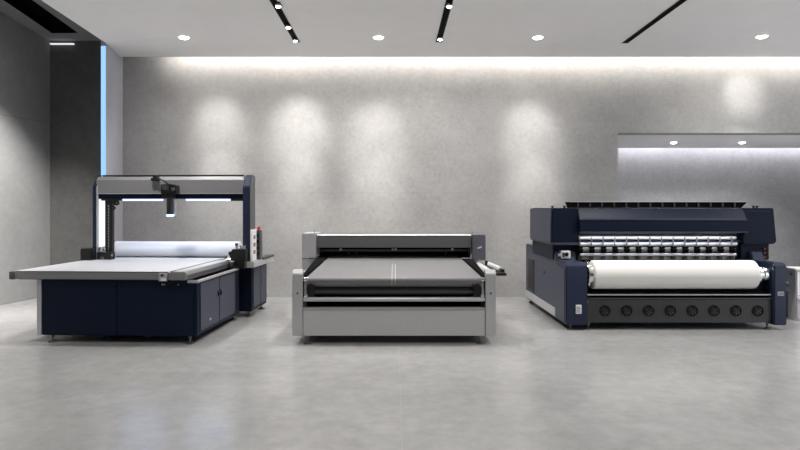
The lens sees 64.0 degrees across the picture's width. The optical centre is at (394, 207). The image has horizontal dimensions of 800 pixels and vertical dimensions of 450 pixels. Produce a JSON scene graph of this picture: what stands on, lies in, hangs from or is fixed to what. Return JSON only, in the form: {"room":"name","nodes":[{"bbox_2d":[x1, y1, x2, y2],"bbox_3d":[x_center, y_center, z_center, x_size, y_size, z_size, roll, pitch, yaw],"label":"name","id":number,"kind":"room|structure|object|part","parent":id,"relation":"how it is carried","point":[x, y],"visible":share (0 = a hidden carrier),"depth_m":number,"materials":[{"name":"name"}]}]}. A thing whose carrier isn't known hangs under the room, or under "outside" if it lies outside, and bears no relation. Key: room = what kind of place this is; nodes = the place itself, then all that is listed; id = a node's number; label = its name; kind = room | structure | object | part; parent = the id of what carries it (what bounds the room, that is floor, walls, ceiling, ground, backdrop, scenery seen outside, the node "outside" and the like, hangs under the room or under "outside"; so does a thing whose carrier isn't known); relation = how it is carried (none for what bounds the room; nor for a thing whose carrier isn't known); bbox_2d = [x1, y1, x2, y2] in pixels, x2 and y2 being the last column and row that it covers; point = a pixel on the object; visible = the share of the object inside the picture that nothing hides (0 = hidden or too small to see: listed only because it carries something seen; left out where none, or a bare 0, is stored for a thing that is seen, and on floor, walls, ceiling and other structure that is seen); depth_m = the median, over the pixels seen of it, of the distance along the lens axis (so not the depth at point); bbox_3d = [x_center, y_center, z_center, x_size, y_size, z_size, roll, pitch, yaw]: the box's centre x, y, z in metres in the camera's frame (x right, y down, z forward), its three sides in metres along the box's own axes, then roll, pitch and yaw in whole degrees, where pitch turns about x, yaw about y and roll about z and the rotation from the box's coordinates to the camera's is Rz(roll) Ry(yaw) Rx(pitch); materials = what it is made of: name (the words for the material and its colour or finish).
{"room":"machinery showroom","nodes":[
{"label":"machinery showroom","id":0,"kind":"room"},
{"bbox_2d":[0,12,49,304],"bbox_3d":[-6.250,-1.000,4.230,0.700,5.000,13.460,0,0,0],"label":"wall","id":1,"kind":"structure","parent":0,"point":[24,53],"depth_m":10.35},
{"bbox_2d":[0,0,100,40],"bbox_3d":[-5.350,-3.090,4.250,2.500,0.820,13.500,0,0,0],"label":"ceiling","id":2,"kind":"structure","parent":0,"point":[7,9],"depth_m":10.37,"materials":[{"name":"grey paint"}]},
{"bbox_2d":[4,0,77,32],"bbox_3d":[-5.710,-3.136,4.077,0.600,0.449,13.163,0,0,1],"label":"ceiling recess","id":3,"kind":"object","parent":2,"relation":"in","point":[31,9],"depth_m":10.30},
{"bbox_2d":[50,41,100,264],"bbox_3d":[-5.600,-1.000,11.050,2.000,5.000,0.200,0,0,0],"label":"wall","id":4,"kind":"structure","parent":0,"point":[75,70],"depth_m":10.95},
{"bbox_2d":[50,43,73,44],"bbox_3d":[-5.680,-2.800,10.922,0.400,0.020,0.045,0,0,0],"label":"lamp","id":5,"kind":"object","parent":4,"relation":"attached to","point":[50,43],"visible":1,"depth_m":10.91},
{"bbox_2d":[101,40,122,242],"bbox_3d":[-4.519,-0.950,10.271,0.121,4.900,1.347,0,0,-14],"label":"wall pier","id":6,"kind":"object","parent":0,"point":[114,63],"visible":0.36,"depth_m":10.24,"materials":[{"name":"grey paint"}]},
{"bbox_2d":[101,46,105,174],"bbox_3d":[-4.378,-0.475,9.608,0.064,3.910,0.027,0,0,0],"label":"light","id":7,"kind":"object","parent":6,"relation":"attached to","point":[103,48],"visible":0.4,"depth_m":9.60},
{"bbox_2d":[0,297,799,449],"bbox_3d":[1.000,1.600,4.100,19.000,0.200,20.200,0,0,0],"label":"floor","id":8,"kind":"structure","parent":0,"point":[244,383],"depth_m":5.35,"materials":[{"name":"concrete"}]},
{"bbox_2d":[9,175,273,343],"bbox_3d":[-3.055,0.525,8.345,2.340,1.950,2.700,0,0,3],"label":"machine","id":9,"kind":"object","parent":8,"relation":"on","point":[103,294],"visible":1,"depth_m":7.41,"materials":[{"name":"metal"}]},
{"bbox_3d":[-3.936,1.111,7.951,0.053,0.622,1.608,0,0,3],"label":"plate","id":10,"kind":"part","parent":9,"relation":"part of","materials":[{"name":"metal"}]},
{"bbox_3d":[-3.521,1.110,7.140,0.856,0.608,0.014,0,0,3],"label":"panel","id":11,"kind":"part","parent":9,"relation":"part of","materials":[{"name":"blue metal"}]},
{"bbox_3d":[-4.061,0.135,8.843,0.050,1.170,0.360,0,0,3],"label":"plate","id":12,"kind":"part","parent":9,"relation":"part of","materials":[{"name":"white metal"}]},
{"bbox_2d":[99,199,104,246],"bbox_3d":[-4.026,0.205,8.821,0.012,0.650,0.200,0,0,3],"label":"light","id":13,"kind":"object","parent":9,"relation":"attached to","point":[101,203],"depth_m":8.77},
{"bbox_3d":[-3.915,0.290,8.796,0.105,0.840,0.080,0,0,3],"label":"cable rail","id":14,"kind":"part","parent":9,"relation":"part of","materials":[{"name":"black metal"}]},
{"bbox_3d":[-3.228,0.749,8.014,1.970,0.078,1.930,0,0,3],"label":"bed frame","id":15,"kind":"part","parent":9,"relation":"part of","materials":[{"name":"grey metal"}]},
{"bbox_3d":[-2.654,1.110,7.094,0.864,0.608,0.014,0,0,3],"label":"panel","id":16,"kind":"part","parent":9,"relation":"part of","materials":[{"name":"blue metal"}]},
{"bbox_3d":[-3.043,-0.270,8.476,0.090,0.060,0.010,0,0,3],"label":"name plate","id":17,"kind":"part","parent":9,"relation":"part of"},
{"bbox_3d":[-3.025,-0.440,8.729,1.960,0.020,0.040,0,0,3],"label":"rod","id":18,"kind":"part","parent":9,"relation":"part of","materials":[{"name":"black metal"}]},
{"bbox_2d":[114,241,242,256],"bbox_3d":[-3.078,0.587,9.102,1.855,0.224,0.224,0,0,3],"label":"roll","id":19,"kind":"object","parent":9,"relation":"on","point":[121,248],"visible":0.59,"depth_m":9.02,"materials":[{"name":"white fabric"}]},
{"bbox_3d":[-2.199,1.111,7.086,0.037,0.622,0.054,0,0,3],"label":"corner post","id":20,"kind":"part","parent":9,"relation":"part of","materials":[{"name":"metal"}]},
{"bbox_3d":[-2.326,0.730,7.779,0.145,0.071,1.585,0,0,3],"label":"rail","id":21,"kind":"part","parent":9,"relation":"part of","materials":[{"name":"metal"}]},
{"bbox_3d":[-2.165,1.113,7.480,0.016,0.535,0.635,0,0,3],"label":"door","id":22,"kind":"part","parent":9,"relation":"part of","materials":[{"name":"metal"}]},
{"bbox_3d":[-2.189,0.814,7.819,0.125,0.028,1.530,0,0,3],"label":"cabinet rail","id":23,"kind":"part","parent":9,"relation":"part of","materials":[{"name":"metal"}]},
{"bbox_3d":[-2.131,1.113,8.129,0.016,0.535,0.625,0,0,3],"label":"door","id":24,"kind":"part","parent":9,"relation":"part of","materials":[{"name":"metal"}]},
{"bbox_3d":[-2.109,0.757,9.101,0.510,0.085,1.080,0,0,3],"label":"bed frame","id":25,"kind":"part","parent":9,"relation":"part of","materials":[{"name":"grey metal"}]},
{"bbox_3d":[-1.984,0.135,8.684,0.095,1.170,0.260,0,0,3],"label":"plate","id":26,"kind":"part","parent":9,"relation":"part of","materials":[{"name":"blue metal"}]},
{"bbox_3d":[-1.917,0.500,8.666,0.031,0.420,0.210,0,0,3],"label":"control panel","id":27,"kind":"part","parent":9,"relation":"part of","materials":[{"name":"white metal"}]},
{"bbox_3d":[-1.953,1.110,9.033,0.014,0.540,0.360,0,0,3],"label":"door","id":28,"kind":"part","parent":9,"relation":"part of","materials":[{"name":"metal"}]},
{"bbox_3d":[-1.933,1.110,9.403,0.014,0.540,0.340,0,0,3],"label":"door","id":29,"kind":"part","parent":9,"relation":"part of","materials":[{"name":"metal"}]},
{"bbox_2d":[292,231,506,343],"bbox_3d":[0.029,0.898,7.914,2.461,1.204,1.772,0,0,0],"label":"machine","id":30,"kind":"object","parent":8,"relation":"on","point":[347,284],"visible":1,"depth_m":7.12,"materials":[{"name":"metal"}]},
{"bbox_3d":[-1.075,1.048,7.910,0.115,0.725,1.720,0,0,0],"label":"frame","id":31,"kind":"part","parent":30,"relation":"part of","materials":[{"name":"metal"}]},
{"bbox_3d":[-0.944,0.764,7.790,0.153,0.272,1.420,0,0,0],"label":"guide rail","id":32,"kind":"part","parent":30,"relation":"part of","materials":[{"name":"black metal"}]},
{"bbox_3d":[-0.010,0.350,8.313,2.000,0.017,0.032,0,0,0],"label":"beam trim","id":33,"kind":"part","parent":30,"relation":"part of","materials":[{"name":"silver metal"}]},
{"bbox_3d":[-0.010,1.010,7.080,2.000,0.050,0.050,0,0,0],"label":"rail","id":34,"kind":"part","parent":30,"relation":"part of","materials":[{"name":"metal"}]},
{"bbox_3d":[-0.010,1.268,7.081,2.008,0.285,0.038,0,0,0],"label":"panel","id":35,"kind":"part","parent":30,"relation":"part of","materials":[{"name":"metal"}]},
{"bbox_3d":[0.924,0.764,7.790,0.153,0.272,1.420,0,0,0],"label":"guide rail","id":36,"kind":"part","parent":30,"relation":"part of","materials":[{"name":"black metal"}]},
{"bbox_3d":[1.060,0.708,7.730,0.080,0.009,1.040,0,0,0],"label":"frame","id":37,"kind":"part","parent":30,"relation":"part of","materials":[{"name":"white metal"}]},
{"bbox_3d":[1.056,1.048,7.910,0.115,0.725,1.720,0,0,0],"label":"frame","id":38,"kind":"part","parent":30,"relation":"part of","materials":[{"name":"metal"}]},
{"bbox_2d":[526,201,788,329],"bbox_3d":[3.502,0.704,9.037,2.944,1.592,2.406,0,0,0],"label":"machine","id":39,"kind":"object","parent":8,"relation":"on","point":[564,238],"visible":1,"depth_m":8.29,"materials":[{"name":"blue metal"}]},
{"bbox_2d":[528,258,533,291],"bbox_3d":[2.087,1.025,9.805,0.010,0.490,0.430,0,0,0],"label":"vent","id":40,"kind":"object","parent":39,"relation":"attached to","point":[530,260],"depth_m":9.81,"materials":[{"name":"black metal"}]},
{"bbox_3d":[2.087,1.357,9.270,0.007,0.115,1.860,0,0,0],"label":"kick plate","id":41,"kind":"part","parent":39,"relation":"part of","materials":[{"name":"white metal"}]},
{"bbox_3d":[2.093,1.005,9.050,0.008,0.810,2.300,0,0,0],"label":"panel","id":42,"kind":"part","parent":39,"relation":"part of","materials":[{"name":"metal"}]},
{"bbox_3d":[2.250,1.240,7.838,0.070,0.110,0.004,0,0,0],"label":"label plate","id":43,"kind":"part","parent":39,"relation":"part of","materials":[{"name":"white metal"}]},
{"bbox_2d":[565,201,746,207],"bbox_3d":[3.494,-0.047,8.599,2.367,0.090,0.222,0,0,0],"label":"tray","id":44,"kind":"object","parent":39,"relation":"on","point":[570,204],"depth_m":8.50,"materials":[{"name":"black metal"}]},
{"bbox_3d":[3.485,0.877,9.290,2.290,1.075,1.460,0,0,0],"label":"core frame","id":45,"kind":"part","parent":39,"relation":"part of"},
{"bbox_3d":[3.440,0.311,8.239,2.000,0.015,0.027,0,0,0],"label":"light rail","id":46,"kind":"part","parent":39,"relation":"part of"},
{"bbox_2d":[578,208,747,233],"bbox_3d":[3.470,0.170,8.893,2.160,0.340,1.295,0,0,0],"label":"hood","id":47,"kind":"object","parent":39,"relation":"attached to","point":[590,220],"depth_m":8.28,"materials":[{"name":"blue metal"}]},
{"bbox_2d":[584,260,769,288],"bbox_3d":[3.502,0.832,8.000,2.281,0.356,0.356,0,0,0],"label":"roll","id":48,"kind":"object","parent":39,"relation":"on","point":[601,274],"visible":0.85,"depth_m":7.85,"materials":[{"name":"white paper"}]},
{"bbox_2d":[587,287,769,295],"bbox_3d":[3.487,1.050,8.086,2.275,0.060,0.408,0,0,0],"label":"drip tray","id":49,"kind":"object","parent":39,"relation":"on","point":[759,291],"depth_m":7.97,"materials":[{"name":"black metal"}]},
{"bbox_3d":[3.502,1.272,7.910,2.281,0.287,0.030,0,0,0],"label":"fan panel","id":50,"kind":"part","parent":39,"relation":"part of","materials":[{"name":"grey metal"}]},
{"bbox_2d":[786,267,799,320],"bbox_3d":[5.880,1.153,8.645,1.120,0.695,0.330,0,0,0],"label":"storage cabinet","id":51,"kind":"object","parent":8,"relation":"on","point":[792,273],"visible":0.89,"depth_m":8.56,"materials":[{"name":"white metal"}]},
{"bbox_3d":[5.880,0.818,8.650,1.120,0.025,0.320,0,0,0],"label":"panel","id":52,"kind":"part","parent":51,"relation":"part of","materials":[{"name":"white metal"}]},
{"bbox_3d":[5.881,1.002,8.504,1.078,0.315,0.016,0,0,0],"label":"drawer","id":53,"kind":"part","parent":51,"relation":"part of","materials":[{"name":"white metal"}]},
{"bbox_3d":[5.881,1.353,8.505,1.078,0.235,0.014,0,0,0],"label":"door","id":54,"kind":"part","parent":51,"relation":"part of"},
{"bbox_2d":[42,0,799,56],"bbox_3d":[2.740,-2.580,4.000,14.520,0.200,13.000,0,0,0],"label":"ceiling","id":55,"kind":"structure","parent":0,"point":[130,28],"depth_m":8.84,"materials":[{"name":"white paint"}]},
{"bbox_2d":[178,35,189,39],"bbox_3d":[-3.060,-2.465,9.280,0.172,0.034,0.172,0,0,0],"label":"recessed light","id":56,"kind":"object","parent":55,"relation":"in","point":[183,37],"visible":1,"depth_m":9.23,"materials":[{"name":"white ceramic"}]},
{"bbox_2d":[269,0,299,42],"bbox_3d":[-1.440,-2.476,4.280,0.087,0.008,10.560,0,0,0],"label":"ceiling track","id":57,"kind":"object","parent":55,"relation":"attached to","point":[279,11],"visible":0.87,"depth_m":8.35,"materials":[{"name":"black metal"}]},
{"bbox_2d":[274,2,281,7],"bbox_3d":[-1.415,-2.450,7.760,0.074,0.052,0.150,0,0,0],"label":"track spotlight","id":58,"kind":"object","parent":57,"relation":"attached to","point":[277,4],"visible":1,"depth_m":7.72,"materials":[{"name":"black metal"}]},
{"bbox_2d":[373,35,383,39],"bbox_3d":[-0.240,-2.465,9.280,0.172,0.034,0.172,0,0,0],"label":"recessed light","id":59,"kind":"object","parent":55,"relation":"in","point":[378,37],"visible":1,"depth_m":9.23,"materials":[{"name":"white ceramic"}]},
{"bbox_2d":[436,0,452,41],"bbox_3d":[0.652,-2.476,4.280,0.092,0.008,10.560,0,0,0],"label":"ceiling track","id":60,"kind":"object","parent":55,"relation":"attached to","point":[446,11],"visible":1,"depth_m":8.45,"materials":[{"name":"black metal"}]},
{"bbox_2d":[446,2,452,7],"bbox_3d":[0.655,-2.450,7.760,0.074,0.052,0.150,0,0,0],"label":"track spotlight","id":61,"kind":"object","parent":60,"relation":"attached to","point":[448,4],"visible":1,"depth_m":7.71,"materials":[{"name":"black metal"}]},
{"bbox_2d":[532,35,543,39],"bbox_3d":[2.070,-2.465,9.280,0.172,0.034,0.172,0,0,0],"label":"recessed light","id":62,"kind":"object","parent":55,"relation":"in","point":[537,37],"visible":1,"depth_m":9.24,"materials":[{"name":"white ceramic"}]},
{"bbox_2d":[622,0,686,42],"bbox_3d":[3.405,-2.476,4.310,0.087,0.008,10.621,0,0,0],"label":"ceiling track","id":63,"kind":"object","parent":55,"relation":"attached to","point":[678,3],"visible":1,"depth_m":8.45,"materials":[{"name":"black metal"}]},
{"bbox_2d":[755,34,768,38],"bbox_3d":[5.290,-2.465,9.230,0.172,0.034,0.172,0,0,0],"label":"recessed light","id":64,"kind":"object","parent":55,"relation":"in","point":[763,35],"visible":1,"depth_m":9.19,"materials":[{"name":"white ceramic"}]},
{"bbox_2d":[123,57,799,296],"bbox_3d":[2.875,-0.800,10.940,15.250,4.600,0.300,0,0,0],"label":"wall","id":65,"kind":"structure","parent":0,"point":[329,144],"depth_m":10.79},
{"bbox_2d":[618,148,799,266],"bbox_3d":[6.980,-0.150,12.570,7.040,3.300,2.960,0,0,0],"label":"wall niche","id":66,"kind":"object","parent":65,"relation":"in","point":[761,177],"depth_m":13.75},
{"bbox_2d":[618,135,799,147],"bbox_3d":[6.980,-1.332,12.285,6.440,0.136,2.390,0,0,0],"label":"ceiling","id":67,"kind":"structure","parent":0,"point":[624,141],"depth_m":12.16,"materials":[{"name":"white paint"}]}
]}

